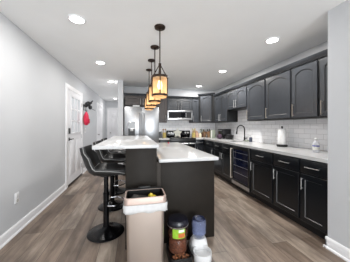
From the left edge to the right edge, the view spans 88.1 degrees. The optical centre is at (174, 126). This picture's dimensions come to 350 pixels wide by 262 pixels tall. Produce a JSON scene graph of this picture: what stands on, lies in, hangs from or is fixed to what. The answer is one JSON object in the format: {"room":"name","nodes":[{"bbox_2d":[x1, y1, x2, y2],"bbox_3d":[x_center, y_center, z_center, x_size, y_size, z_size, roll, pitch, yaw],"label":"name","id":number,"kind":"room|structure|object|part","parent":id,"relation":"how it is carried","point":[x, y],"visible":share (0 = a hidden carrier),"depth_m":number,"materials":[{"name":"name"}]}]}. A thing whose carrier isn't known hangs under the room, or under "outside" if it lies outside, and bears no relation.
{"room":"kitchen","nodes":[
{"label":"kitchen","id":0,"kind":"room"},
{"bbox_2d":[0,12,105,235],"bbox_3d":[-2.015,0.035,2.422,0.150,2.450,12.800,0,0,-12],"label":"wall","id":1,"kind":"structure","parent":0,"point":[32,81],"depth_m":2.43,"materials":[{"name":"paint"}]},
{"bbox_2d":[15,191,18,203],"bbox_3d":[-1.871,0.848,2.147,0.012,0.125,0.076,0,0,-12],"label":"wall outlet","id":2,"kind":"object","parent":1,"relation":"attached to","point":[17,193],"visible":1,"depth_m":2.14,"materials":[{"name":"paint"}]},
{"bbox_2d":[0,183,66,249],"bbox_3d":[-1.370,1.202,-0.083,0.028,0.115,7.630,0,0,-12],"label":"baseboard","id":3,"kind":"structure","parent":1,"relation":"attached to","point":[15,229],"depth_m":2.34,"materials":[{"name":"paint"}]},
{"bbox_2d":[65,83,82,187],"bbox_3d":[-2.324,0.195,4.218,0.022,2.130,1.180,0,0,-12],"label":"trim","id":4,"kind":"structure","parent":1,"relation":"attached to","point":[67,86],"depth_m":3.70,"materials":[{"name":"paint"}]},
{"bbox_2d":[68,89,81,186],"bbox_3d":[-2.301,0.242,4.226,0.070,2.035,0.996,0,0,-12],"label":"door","id":5,"kind":"structure","parent":1,"relation":"in","point":[74,100],"depth_m":4.13,"materials":[{"name":"paint"}]},
{"bbox_3d":[-2.319,0.685,4.219,0.012,0.750,0.770,0,0,-12],"label":"raised panel","id":6,"kind":"part","parent":5,"relation":"part of","materials":[{"name":"paint"}]},
{"bbox_2d":[96,102,101,140],"bbox_3d":[-2.967,0.195,7.128,0.022,2.130,1.100,0,0,-12],"label":"trim","id":7,"kind":"structure","parent":1,"relation":"attached to","point":[97,104],"depth_m":6.66,"materials":[{"name":"paint"}]},
{"bbox_2d":[98,106,101,140],"bbox_3d":[-2.936,0.225,7.135,0.085,2.000,0.910,0,0,-12],"label":"door","id":8,"kind":"structure","parent":1,"relation":"in","point":[99,107],"depth_m":7.09,"materials":[{"name":"paint"}]},
{"bbox_3d":[-2.962,0.210,7.129,0.012,1.700,0.690,0,0,-12],"label":"raised panel","id":9,"kind":"part","parent":8,"relation":"part of","materials":[{"name":"paint"}]},
{"bbox_2d":[106,101,117,137],"bbox_3d":[-2.890,0.035,8.860,1.220,2.450,0.150,0,0,-12],"label":"wall","id":10,"kind":"structure","parent":0,"point":[108,104],"depth_m":8.72,"materials":[{"name":"paint"}]},
{"bbox_2d":[107,108,117,138],"bbox_3d":[-2.852,0.185,8.780,0.840,2.150,0.022,0,0,-12],"label":"trim","id":11,"kind":"structure","parent":10,"relation":"attached to","point":[108,109],"depth_m":8.69,"materials":[{"name":"paint"}]},
{"bbox_2d":[109,110,117,137],"bbox_3d":[-2.845,0.217,8.750,0.660,2.015,0.085,0,0,-12],"label":"door","id":12,"kind":"structure","parent":10,"relation":"in","point":[113,114],"depth_m":8.74,"materials":[{"name":"paint"}]},
{"bbox_3d":[-2.851,0.210,8.776,0.440,1.700,0.012,0,0,-12],"label":"raised panel","id":13,"kind":"part","parent":12,"relation":"part of","materials":[{"name":"paint"}]},
{"bbox_2d":[118,80,124,164],"bbox_3d":[-1.872,0.035,6.781,0.130,2.450,4.350,0,0,-12],"label":"wall partition","id":14,"kind":"structure","parent":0,"point":[121,88],"depth_m":4.66,"materials":[{"name":"paint"}]},
{"bbox_2d":[125,87,214,96],"bbox_3d":[-0.025,0.035,5.837,3.070,2.450,0.150,0,0,-12],"label":"wall","id":15,"kind":"structure","parent":0,"point":[142,90],"depth_m":5.78,"materials":[{"name":"paint"}]},
{"bbox_2d":[125,95,157,106],"bbox_3d":[-0.969,-0.705,5.253,0.915,0.270,0.558,0,0,-12],"label":"upper cabinet","id":16,"kind":"object","parent":15,"relation":"attached to","point":[129,100],"visible":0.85,"depth_m":4.97,"materials":[{"name":"grey wood"}]},
{"bbox_3d":[-1.140,-0.705,4.971,0.440,0.234,0.020,0,0,-12],"label":"door","id":17,"kind":"part","parent":16,"relation":"part of","materials":[{"name":"grey wood"}]},
{"bbox_2d":[124,93,145,95],"bbox_3d":[-0.913,-0.868,4.998,0.967,0.055,0.065,0,0,-12],"label":"crown molding","id":18,"kind":"structure","parent":16,"relation":"attached to","point":[129,94],"depth_m":4.95,"materials":[{"name":"grey wood"}]},
{"bbox_2d":[158,98,166,122],"bbox_3d":[-0.400,-0.475,5.481,0.275,0.730,0.358,0,0,-12],"label":"upper cabinet","id":19,"kind":"object","parent":15,"relation":"attached to","point":[162,106],"visible":0.86,"depth_m":5.35,"materials":[{"name":"grey wood"}]},
{"bbox_2d":[167,98,191,109],"bbox_3d":[0.111,-0.658,5.594,0.766,0.363,0.358,0,0,-12],"label":"upper cabinet","id":20,"kind":"object","parent":15,"relation":"attached to","point":[172,103],"visible":0.97,"depth_m":5.45,"materials":[{"name":"grey wood"}]},
{"bbox_3d":[-0.043,-0.658,5.418,0.370,0.327,0.020,0,0,-12],"label":"door","id":21,"kind":"part","parent":20,"relation":"part of","materials":[{"name":"grey wood"}]},
{"bbox_2d":[167,110,191,119],"bbox_3d":[0.118,-0.333,5.562,0.762,0.285,0.421,0,0,-12],"label":"microwave","id":22,"kind":"object","parent":20,"relation":"attached to","point":[171,114],"visible":0.98,"depth_m":5.39,"materials":[{"name":"silver metal"}]},
{"bbox_3d":[0.063,-0.330,5.388,0.520,0.170,0.016,0,0,-12],"label":"door glass","id":23,"kind":"part","parent":22,"relation":"part of","materials":[{"name":"black glass"}]},
{"bbox_3d":[0.410,-0.330,5.464,0.172,0.170,0.016,0,0,-12],"label":"control panel","id":24,"kind":"part","parent":22,"relation":"part of","materials":[{"name":"black plastic"}]},
{"bbox_2d":[166,96,198,98],"bbox_3d":[0.123,-0.868,5.432,1.257,0.055,0.065,0,0,-12],"label":"crown molding","id":25,"kind":"structure","parent":20,"relation":"attached to","point":[183,97],"depth_m":5.44,"materials":[{"name":"grey wood"}]},
{"bbox_3d":[0.324,-0.658,5.500,0.370,0.327,0.020,0,0,-12],"label":"door","id":26,"kind":"part","parent":20,"relation":"part of","materials":[{"name":"grey wood"}]},
{"bbox_2d":[159,120,214,136],"bbox_3d":[0.362,0.010,5.840,1.988,0.900,0.012,0,0,-12],"label":"backsplash","id":27,"kind":"structure","parent":15,"relation":"attached to","point":[171,124],"depth_m":5.82,"materials":[{"name":"tile"}]},
{"bbox_2d":[189,99,198,122],"bbox_3d":[0.598,-0.475,5.702,0.228,0.730,0.358,0,0,-12],"label":"upper cabinet","id":28,"kind":"object","parent":15,"relation":"attached to","point":[195,102],"visible":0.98,"depth_m":5.57,"materials":[{"name":"grey wood"}]},
{"bbox_3d":[0.628,-0.475,5.567,0.208,0.694,0.020,0,0,-12],"label":"door","id":29,"kind":"part","parent":28,"relation":"part of","materials":[{"name":"grey wood"}]},
{"bbox_2d":[198,93,217,122],"bbox_3d":[1.048,-0.548,5.627,0.738,0.876,0.699,0,0,-12],"label":"upper cabinet","id":30,"kind":"object","parent":15,"relation":"attached to","point":[206,100],"visible":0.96,"depth_m":5.46,"materials":[{"name":"grey wood"}]},
{"bbox_3d":[0.938,-0.520,5.479,0.344,0.784,0.020,0,0,27],"label":"door","id":31,"kind":"part","parent":30,"relation":"part of","materials":[{"name":"grey wood"}]},
{"bbox_3d":[0.946,-0.958,5.450,0.546,0.055,0.065,0,0,27],"label":"crown","id":32,"kind":"part","parent":30,"relation":"part of","materials":[{"name":"grey wood"}]},
{"bbox_2d":[0,0,345,101],"bbox_3d":[-0.010,-1.240,2.942,4.290,0.100,12.950,0,0,-12],"label":"ceiling","id":33,"kind":"structure","parent":0,"point":[200,39],"depth_m":2.36,"materials":[{"name":"paint"}]},
{"bbox_2d":[67,14,85,24],"bbox_3d":[-1.090,-1.184,2.012,0.188,0.012,0.188,0,0,-12],"label":"recessed light","id":34,"kind":"object","parent":33,"relation":"in","point":[73,18],"visible":1,"depth_m":2.00,"materials":[{"name":"paint"}]},
{"bbox_2d":[95,61,105,64],"bbox_3d":[-1.392,-1.184,3.379,0.188,0.012,0.188,0,0,-12],"label":"recessed light","id":35,"kind":"object","parent":33,"relation":"in","point":[96,62],"visible":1,"depth_m":3.36,"materials":[{"name":"white"}]},
{"bbox_2d":[144,69,153,109],"bbox_3d":[-0.543,-0.762,3.802,0.198,0.856,0.198,0,0,-12],"label":"pendant light","id":36,"kind":"object","parent":33,"relation":"hanging from","point":[149,70],"visible":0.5,"depth_m":3.75,"materials":[{"name":"beige glass"}]},
{"bbox_2d":[146,59,156,107],"bbox_3d":[-0.422,-0.762,3.256,0.198,0.856,0.198,0,0,-12],"label":"pendant light","id":37,"kind":"object","parent":33,"relation":"hanging from","point":[148,105],"visible":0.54,"depth_m":3.22,"materials":[{"name":"beige glass"}]},
{"bbox_3d":[-0.422,-0.462,3.256,0.172,0.256,0.172,0,0,-12],"label":"lamp shade","id":38,"kind":"part","parent":37,"relation":"part of","materials":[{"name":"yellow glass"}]},
{"bbox_2d":[148,45,160,103],"bbox_3d":[-0.302,-0.762,2.709,0.198,0.856,0.198,0,0,-12],"label":"pendant light","id":39,"kind":"object","parent":33,"relation":"hanging from","point":[151,100],"visible":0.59,"depth_m":2.67,"materials":[{"name":"beige glass"}]},
{"bbox_3d":[-0.302,-0.462,2.709,0.172,0.256,0.172,0,0,-12],"label":"lamp shade","id":40,"kind":"part","parent":39,"relation":"part of","materials":[{"name":"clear glass"}]},
{"bbox_2d":[152,24,167,98],"bbox_3d":[-0.181,-0.762,2.162,0.198,0.856,0.198,0,0,-12],"label":"pendant light","id":41,"kind":"object","parent":33,"relation":"hanging from","point":[159,81],"visible":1,"depth_m":2.10,"materials":[{"name":"beige glass"}]},
{"bbox_3d":[-0.181,-0.945,2.162,0.014,0.430,0.015,0,0,-12],"label":"rod","id":42,"kind":"part","parent":41,"relation":"part of","materials":[{"name":"brown metal"}]},
{"bbox_3d":[-0.181,-0.462,2.162,0.172,0.256,0.172,0,0,-12],"label":"lamp shade","id":43,"kind":"part","parent":41,"relation":"part of","materials":[{"name":"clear glass"}]},
{"bbox_2d":[265,37,279,43],"bbox_3d":[1.343,-1.184,2.499,0.188,0.012,0.188,0,0,-12],"label":"recessed light","id":44,"kind":"object","parent":33,"relation":"in","point":[271,40],"visible":1,"depth_m":2.50,"materials":[{"name":"white"}]},
{"bbox_2d":[0,162,345,261],"bbox_3d":[-0.010,1.310,2.942,4.290,0.100,12.950,0,0,-12],"label":"floor","id":45,"kind":"structure","parent":0,"point":[246,229],"depth_m":2.11,"materials":[{"name":"brown wood"}]},
{"bbox_2d":[79,145,124,242],"bbox_3d":[-0.839,0.744,2.150,0.510,1.031,0.420,0,0,-12],"label":"bar stool","id":46,"kind":"object","parent":45,"relation":"on","point":[107,231],"visible":0.98,"depth_m":2.12,"materials":[{"name":"black leather"}]},
{"bbox_3d":[-0.839,0.404,2.150,0.510,0.351,0.378,0,0,-12],"label":"bucket seat","id":47,"kind":"part","parent":46,"relation":"part of","materials":[{"name":"black leather"}]},
{"bbox_2d":[93,140,124,211],"bbox_3d":[-1.009,0.744,2.849,0.510,1.031,0.420,0,0,-12],"label":"bar stool","id":48,"kind":"object","parent":45,"relation":"on","point":[104,157],"visible":0.73,"depth_m":2.82,"materials":[{"name":"black leather"}]},
{"bbox_3d":[-1.009,0.404,2.849,0.510,0.351,0.378,0,0,-12],"label":"bucket seat","id":49,"kind":"part","parent":48,"relation":"part of","materials":[{"name":"black leather"}]},
{"bbox_2d":[101,138,124,194],"bbox_3d":[-1.151,0.744,3.494,0.510,1.031,0.420,0,0,-12],"label":"bar stool","id":50,"kind":"object","parent":45,"relation":"on","point":[117,190],"visible":0.48,"depth_m":3.45,"materials":[{"name":"black leather"}]},
{"bbox_3d":[-1.151,0.404,3.494,0.510,0.351,0.378,0,0,-12],"label":"bucket seat","id":51,"kind":"part","parent":50,"relation":"part of","materials":[{"name":"black leather"}]},
{"bbox_2d":[124,106,158,164],"bbox_3d":[-0.944,0.362,5.107,0.910,1.755,0.818,0,0,-12],"label":"refrigerator","id":52,"kind":"object","parent":45,"relation":"on","point":[138,121],"visible":0.38,"depth_m":4.77,"materials":[{"name":"silver metal"}]},
{"bbox_3d":[-1.127,-0.028,4.708,0.170,0.155,0.003,0,0,-12],"label":"dispenser panel","id":53,"kind":"part","parent":52,"relation":"part of","materials":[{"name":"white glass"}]},
{"bbox_3d":[-1.100,0.013,4.759,0.448,1.055,0.068,0,0,-12],"label":"door","id":54,"kind":"part","parent":52,"relation":"part of","materials":[{"name":"silver metal"}]},
{"bbox_3d":[-0.656,0.013,4.857,0.448,1.055,0.068,0,0,-12],"label":"door","id":55,"kind":"part","parent":52,"relation":"part of","materials":[{"name":"silver metal"}]},
{"bbox_2d":[124,186,165,261],"bbox_3d":[-0.271,0.920,1.640,0.354,0.680,0.250,0,0,-12],"label":"trash can","id":56,"kind":"object","parent":45,"relation":"on","point":[144,231],"visible":1,"depth_m":1.54,"materials":[{"name":"beige plastic"}]},
{"bbox_2d":[132,194,147,197],"bbox_3d":[-0.327,0.679,1.627,0.189,0.130,0.135,0,0,-12],"label":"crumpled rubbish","id":57,"kind":"object","parent":56,"relation":"in","point":[134,195],"visible":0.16,"depth_m":1.62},
{"bbox_2d":[123,199,166,214],"bbox_3d":[-0.268,0.692,1.627,0.381,0.077,0.247,0,0,-12],"label":"trash bag","id":58,"kind":"object","parent":56,"relation":"in","point":[149,208],"visible":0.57,"depth_m":1.51,"materials":[{"name":"white plastic"}]},
{"bbox_2d":[125,148,213,249],"bbox_3d":[-0.227,0.744,2.858,0.980,1.032,1.860,0,0,-12],"label":"kitchen island","id":59,"kind":"object","parent":45,"relation":"on","point":[188,187],"visible":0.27,"depth_m":1.98,"materials":[{"name":"black wood"}]},
{"bbox_2d":[92,136,158,149],"bbox_3d":[-0.684,0.209,2.727,0.650,0.035,1.880,0,0,-12],"label":"island countertop","id":60,"kind":"structure","parent":59,"relation":"on","point":[115,142],"depth_m":2.01,"materials":[{"name":"white stone"}]},
{"bbox_3d":[-0.372,0.821,2.829,0.045,0.878,1.856,0,0,-12],"label":"corner trim","id":61,"kind":"part","parent":59,"relation":"part of","materials":[{"name":"black wood"}]},
{"bbox_2d":[157,142,218,162],"bbox_3d":[-0.045,0.363,2.893,0.669,0.036,1.930,0,0,-12],"label":"island countertop","id":62,"kind":"structure","parent":59,"relation":"on","point":[171,151],"depth_m":2.21,"materials":[{"name":"white stone"}]},
{"bbox_2d":[166,213,192,261],"bbox_3d":[0.035,1.076,1.744,0.220,0.368,0.280,0,0,-12],"label":"pet feeder","id":63,"kind":"object","parent":45,"relation":"on","point":[177,220],"visible":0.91,"depth_m":1.70,"materials":[{"name":"black plastic"},{"name":"clear plastic"},{"name":"dry pet food"}]},
{"bbox_3d":[0.027,0.918,1.778,0.206,0.052,0.206,0,0,-12],"label":"lid","id":64,"kind":"part","parent":63,"relation":"part of","materials":[{"name":"black plastic"}]},
{"bbox_2d":[168,227,188,259],"bbox_3d":[0.033,1.118,1.750,0.184,0.196,0.240,0,0,-12],"label":"kibble","id":65,"kind":"object","parent":63,"relation":"in","point":[176,246],"visible":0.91,"depth_m":1.71,"materials":[{"name":"brown food"}]},
{"bbox_2d":[166,242,192,261],"bbox_3d":[0.035,1.222,1.744,0.220,0.075,0.280,0,0,-12],"label":"bowl","id":66,"kind":"object","parent":63,"relation":"on","point":[189,258],"depth_m":1.70,"materials":[{"name":"black plastic"}]},
{"bbox_2d":[166,130,195,148],"bbox_3d":[0.170,0.688,5.411,0.764,1.105,0.697,0,0,-12],"label":"range","id":67,"kind":"object","parent":45,"relation":"on","point":[185,138],"visible":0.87,"depth_m":5.21,"materials":[{"name":"black metal"}]},
{"bbox_2d":[173,128,181,136],"bbox_3d":[0.081,0.201,5.659,0.295,0.280,0.061,0,0,-12],"label":"plaque","id":68,"kind":"object","parent":67,"relation":"on","point":[177,132],"visible":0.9,"depth_m":5.64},
{"bbox_2d":[167,137,195,138],"bbox_3d":[0.163,0.351,5.444,0.764,0.018,0.630,0,0,-12],"label":"cooktop","id":69,"kind":"object","parent":67,"relation":"in","point":[167,137],"depth_m":5.22,"materials":[{"name":"black glass"}]},
{"bbox_3d":[0.228,0.410,5.151,0.764,0.100,0.030,0,0,-12],"label":"rail","id":70,"kind":"part","parent":67,"relation":"part of","materials":[{"name":"black plastic"}]},
{"bbox_2d":[182,142,195,148],"bbox_3d":[0.235,0.735,5.118,0.744,0.530,0.097,0,0,-12],"label":"oven","id":71,"kind":"object","parent":67,"relation":"in","point":[192,144],"depth_m":5.18,"materials":[{"name":"silver glass"}]},
{"bbox_2d":[196,139,203,151],"bbox_3d":[0.667,0.823,5.572,0.258,0.874,0.636,0,0,-12],"label":"base cabinet","id":72,"kind":"object","parent":45,"relation":"on","point":[199,142],"visible":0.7,"depth_m":5.30,"materials":[{"name":"black wood"}]},
{"bbox_3d":[0.727,0.480,5.302,0.238,0.150,0.020,0,0,-12],"label":"drawer","id":73,"kind":"part","parent":72,"relation":"part of","materials":[{"name":"black wood"}]},
{"bbox_3d":[0.727,0.855,5.302,0.238,0.560,0.020,0,0,-12],"label":"door","id":74,"kind":"part","parent":72,"relation":"part of","materials":[{"name":"black wood"}]},
{"bbox_2d":[189,215,211,261],"bbox_3d":[0.251,1.094,1.769,0.190,0.332,0.303,0,0,-12],"label":"pet waterer","id":75,"kind":"object","parent":45,"relation":"on","point":[198,245],"visible":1,"depth_m":1.77,"materials":[{"name":"white plastic"}]},
{"bbox_2d":[193,215,204,221],"bbox_3d":[0.242,1.023,1.835,0.146,0.190,0.146,0,0,-12],"label":"cap","id":76,"kind":"object","parent":75,"relation":"on","point":[195,216],"depth_m":1.82,"materials":[{"name":"blue plastic"}]},
{"bbox_2d":[193,245,211,261],"bbox_3d":[0.258,1.217,1.706,0.176,0.086,0.176,0,0,-12],"label":"bowl","id":77,"kind":"object","parent":75,"relation":"on","point":[201,253],"depth_m":1.71,"materials":[{"name":"white plastic"}]},
{"bbox_2d":[204,140,216,174],"bbox_3d":[1.210,0.823,5.046,0.672,0.874,0.668,0,0,-12],"label":"base cabinet","id":78,"kind":"object","parent":45,"relation":"on","point":[208,145],"visible":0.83,"depth_m":4.89,"materials":[{"name":"black wood"}]},
{"bbox_3d":[0.922,0.480,4.982,0.020,0.150,0.644,0,0,-12],"label":"drawer","id":79,"kind":"part","parent":78,"relation":"part of","materials":[{"name":"black wood"}]},
{"bbox_3d":[0.922,0.855,4.982,0.020,0.560,0.644,0,0,-12],"label":"door","id":80,"kind":"part","parent":78,"relation":"part of","materials":[{"name":"black wood"}]},
{"bbox_2d":[214,142,235,185],"bbox_3d":[1.383,0.823,4.264,0.672,0.874,0.930,0,0,-12],"label":"base cabinet","id":81,"kind":"object","parent":45,"relation":"on","point":[221,150],"visible":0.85,"depth_m":4.13,"materials":[{"name":"black wood"}]},
{"bbox_3d":[1.045,0.480,4.424,0.020,0.150,0.448,0,0,-12],"label":"drawer","id":82,"kind":"part","parent":81,"relation":"part of","materials":[{"name":"black wood"}]},
{"bbox_3d":[1.045,0.855,4.423,0.020,0.560,0.450,0,0,-12],"label":"door","id":83,"kind":"part","parent":81,"relation":"part of","materials":[{"name":"black wood"}]},
{"bbox_3d":[1.144,0.480,3.974,0.020,0.150,0.443,0,0,-12],"label":"drawer","id":84,"kind":"part","parent":81,"relation":"part of","materials":[{"name":"black wood"}]},
{"bbox_3d":[1.144,0.855,3.978,0.020,0.560,0.450,0,0,-12],"label":"door","id":85,"kind":"part","parent":81,"relation":"part of","materials":[{"name":"black wood"}]},
{"bbox_2d":[230,145,254,197],"bbox_3d":[1.520,0.824,3.511,0.686,0.872,0.596,0,0,-12],"label":"beverage cooler","id":86,"kind":"object","parent":45,"relation":"on","point":[241,156],"visible":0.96,"depth_m":3.42,"materials":[{"name":"black glass"}]},
{"bbox_3d":[1.152,0.750,3.706,0.051,0.610,0.022,0,0,-12],"label":"handle","id":87,"kind":"part","parent":86,"relation":"part of","materials":[{"name":"silver metal"}]},
{"bbox_3d":[1.253,0.760,3.452,0.010,0.600,0.496,0,0,-12],"label":"door glass","id":88,"kind":"part","parent":86,"relation":"part of","materials":[{"name":"black glass"}]},
{"bbox_3d":[1.252,0.779,3.451,0.035,0.762,0.584,0,0,-12],"label":"door frame","id":89,"kind":"part","parent":86,"relation":"part of","materials":[{"name":"silver metal"}]},
{"bbox_2d":[236,185,254,197],"bbox_3d":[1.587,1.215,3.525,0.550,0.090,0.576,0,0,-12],"label":"grille","id":90,"kind":"object","parent":86,"relation":"attached to","point":[251,194],"depth_m":3.38,"materials":[{"name":"metal"}]},
{"bbox_2d":[250,149,277,211],"bbox_3d":[1.669,0.823,2.969,0.672,0.874,0.523,0,0,-12],"label":"base cabinet","id":91,"kind":"object","parent":45,"relation":"on","point":[261,164],"visible":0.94,"depth_m":2.86,"materials":[{"name":"black wood"}]},
{"bbox_3d":[1.381,0.480,2.905,0.020,0.150,0.499,0,0,-12],"label":"drawer","id":92,"kind":"part","parent":91,"relation":"part of","materials":[{"name":"black wood"}]},
{"bbox_3d":[1.381,0.855,2.905,0.020,0.560,0.499,0,0,-12],"label":"door","id":93,"kind":"part","parent":91,"relation":"part of","materials":[{"name":"black wood"}]},
{"bbox_2d":[273,153,304,227],"bbox_3d":[1.774,0.823,2.498,0.672,0.874,0.438,0,0,-12],"label":"base cabinet","id":94,"kind":"object","parent":45,"relation":"on","point":[286,171],"visible":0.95,"depth_m":2.40,"materials":[{"name":"black wood"}]},
{"bbox_2d":[193,137,327,162],"bbox_3d":[1.347,0.365,3.938,0.885,0.040,4.125,0,0,-12],"label":"countertop","id":95,"kind":"structure","parent":94,"relation":"on","point":[304,153],"depth_m":2.75,"materials":[{"name":"white stone"}]},
{"bbox_2d":[210,130,214,137],"bbox_3d":[1.093,0.227,5.263,0.133,0.235,0.093,0,0,-12],"label":"carton","id":96,"kind":"object","parent":95,"relation":"on","point":[212,132],"visible":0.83,"depth_m":5.22,"materials":[{"name":"white cardboard"}]},
{"bbox_2d":[217,129,230,138],"bbox_3d":[1.378,0.212,5.149,0.277,0.265,0.360,0,0,-12],"label":"toaster oven","id":97,"kind":"object","parent":95,"relation":"on","point":[223,132],"visible":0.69,"depth_m":4.98,"materials":[{"name":"black metal"}]},
{"bbox_2d":[225,135,233,139],"bbox_3d":[1.432,0.290,4.782,0.224,0.109,0.294,0,0,-12],"label":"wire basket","id":98,"kind":"object","parent":95,"relation":"on","point":[230,137],"visible":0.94,"depth_m":4.67,"materials":[{"name":"black metal"}]},
{"bbox_2d":[236,125,246,140],"bbox_3d":[1.548,0.156,4.196,0.257,0.378,0.133,0,0,-12],"label":"faucet","id":99,"kind":"object","parent":95,"relation":"on","point":[239,125],"visible":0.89,"depth_m":4.23,"materials":[{"name":"black metal"}]},
{"bbox_2d":[277,126,287,146],"bbox_3d":[1.812,0.172,3.063,0.164,0.346,0.164,0,0,-12],"label":"paper towel holder","id":100,"kind":"object","parent":95,"relation":"on","point":[278,145],"visible":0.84,"depth_m":3.02,"materials":[{"name":"black plastic"}]},
{"bbox_2d":[278,129,285,144],"bbox_3d":[1.812,0.174,3.063,0.128,0.260,0.128,0,0,-12],"label":"paper roll","id":101,"kind":"object","parent":100,"relation":"on","point":[281,132],"visible":0.99,"depth_m":3.00,"materials":[{"name":"white paper"}]},
{"bbox_2d":[312,138,319,152],"bbox_3d":[1.859,0.249,2.387,0.077,0.190,0.077,0,0,-12],"label":"plastic bottle","id":102,"kind":"object","parent":95,"relation":"on","point":[315,146],"visible":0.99,"depth_m":2.36,"materials":[{"name":"white plastic"}]},
{"bbox_3d":[1.485,0.480,2.434,0.020,0.150,0.414,0,0,-12],"label":"drawer","id":103,"kind":"part","parent":94,"relation":"part of","materials":[{"name":"black wood"}]},
{"bbox_3d":[1.485,0.855,2.434,0.020,0.560,0.414,0,0,-12],"label":"door","id":104,"kind":"part","parent":94,"relation":"part of","materials":[{"name":"black wood"}]},
{"bbox_2d":[300,158,327,239],"bbox_3d":[1.858,0.823,2.116,0.672,0.874,0.340,0,0,-12],"label":"base cabinet","id":105,"kind":"object","parent":45,"relation":"on","point":[314,174],"visible":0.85,"depth_m":2.04,"materials":[{"name":"black wood"}]},
{"bbox_3d":[1.570,0.480,2.048,0.020,0.150,0.324,0,0,-12],"label":"drawer","id":106,"kind":"part","parent":105,"relation":"part of","materials":[{"name":"black wood"}]},
{"bbox_2d":[215,41,327,93],"bbox_3d":[1.863,0.035,4.058,0.150,2.450,4.140,0,0,-12],"label":"wall","id":107,"kind":"structure","parent":0,"point":[323,46],"depth_m":3.28,"materials":[{"name":"paint"}]},
{"bbox_2d":[215,93,237,122],"bbox_3d":[1.387,-0.490,5.026,0.360,0.760,0.733,0,0,-12],"label":"upper cabinet","id":108,"kind":"object","parent":107,"relation":"attached to","point":[222,115],"visible":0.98,"depth_m":4.82,"materials":[{"name":"grey wood"}]},
{"bbox_3d":[1.213,-0.490,5.171,0.020,0.724,0.350,0,0,-12],"label":"door","id":109,"kind":"part","parent":108,"relation":"part of","materials":[{"name":"grey wood"}]},
{"bbox_3d":[1.290,-0.490,4.823,0.020,0.724,0.352,0,0,-12],"label":"door","id":110,"kind":"part","parent":108,"relation":"part of","materials":[{"name":"grey wood"}]},
{"bbox_2d":[227,85,246,110],"bbox_3d":[1.558,-0.635,4.255,0.360,0.470,0.843,0,0,-12],"label":"upper cabinet","id":111,"kind":"object","parent":107,"relation":"attached to","point":[237,98],"visible":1,"depth_m":4.16,"materials":[{"name":"grey wood"}]},
{"bbox_3d":[1.377,-0.635,4.426,0.020,0.434,0.406,0,0,-12],"label":"door","id":112,"kind":"part","parent":111,"relation":"part of","materials":[{"name":"grey wood"}]},
{"bbox_3d":[1.466,-0.635,4.024,0.020,0.434,0.407,0,0,-12],"label":"door","id":113,"kind":"part","parent":111,"relation":"part of","materials":[{"name":"grey wood"}]},
{"bbox_2d":[247,78,272,120],"bbox_3d":[1.709,-0.490,3.571,0.360,0.760,0.553,0,0,-12],"label":"upper cabinet","id":114,"kind":"object","parent":107,"relation":"attached to","point":[256,91],"visible":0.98,"depth_m":3.50,"materials":[{"name":"grey wood"}]},
{"bbox_3d":[1.573,-0.490,3.541,0.020,0.724,0.517,0,0,-12],"label":"door","id":115,"kind":"part","parent":114,"relation":"part of","materials":[{"name":"grey wood"}]},
{"bbox_2d":[215,110,327,150],"bbox_3d":[1.786,-0.048,4.034,0.012,0.785,4.128,0,0,-12],"label":"backsplash","id":116,"kind":"structure","parent":107,"relation":"attached to","point":[301,133],"depth_m":3.23,"materials":[{"name":"tile"}]},
{"bbox_2d":[265,69,297,119],"bbox_3d":[1.829,-0.490,3.030,0.360,0.760,0.553,0,0,-12],"label":"upper cabinet","id":117,"kind":"object","parent":107,"relation":"attached to","point":[278,86],"visible":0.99,"depth_m":2.95,"materials":[{"name":"grey wood"}]},
{"bbox_2d":[292,58,321,118],"bbox_3d":[1.934,-0.490,2.554,0.360,0.760,0.418,0,0,-12],"label":"upper cabinet","id":118,"kind":"object","parent":107,"relation":"attached to","point":[305,77],"visible":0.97,"depth_m":2.49,"materials":[{"name":"grey wood"}]},
{"bbox_2d":[320,55,327,117],"bbox_3d":[2.019,-0.490,2.167,0.360,0.760,0.370,0,0,-12],"label":"upper cabinet","id":119,"kind":"object","parent":107,"relation":"attached to","point":[324,60],"visible":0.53,"depth_m":2.25,"materials":[{"name":"grey wood"}]},
{"bbox_2d":[213,49,327,96],"bbox_3d":[1.526,-0.898,3.650,0.065,0.055,3.480,0,0,-12],"label":"crown molding","id":120,"kind":"structure","parent":119,"relation":"attached to","point":[323,53],"depth_m":2.86,"materials":[{"name":"grey wood"}]},
{"bbox_2d":[328,0,349,248],"bbox_3d":[2.532,0.035,-0.521,0.820,2.450,5.090,0,0,-12],"label":"wall","id":121,"kind":"structure","parent":0,"point":[339,16],"depth_m":1.78,"materials":[{"name":"paint"}]},
{"bbox_2d":[324,236,349,261],"bbox_3d":[2.116,1.202,-0.605,0.028,0.115,5.105,0,0,-12],"label":"baseboard","id":122,"kind":"structure","parent":121,"relation":"attached to","point":[343,252],"depth_m":1.76,"materials":[{"name":"paint"}]},
{"bbox_3d":[-2.481,-0.510,5.031,0.066,0.161,0.465,0,0,-12],"label":"wall hooks","id":123,"kind":"object","parent":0,"visible":0},
{"bbox_2d":[83,110,89,124],"bbox_3d":[-2.390,-0.232,4.889,0.147,0.415,0.226,0,0,-12],"label":"bag","id":124,"kind":"object","parent":123,"relation":"hanging from","point":[86,120],"visible":1,"depth_m":4.82,"materials":[{"name":"fabric"}]}
]}

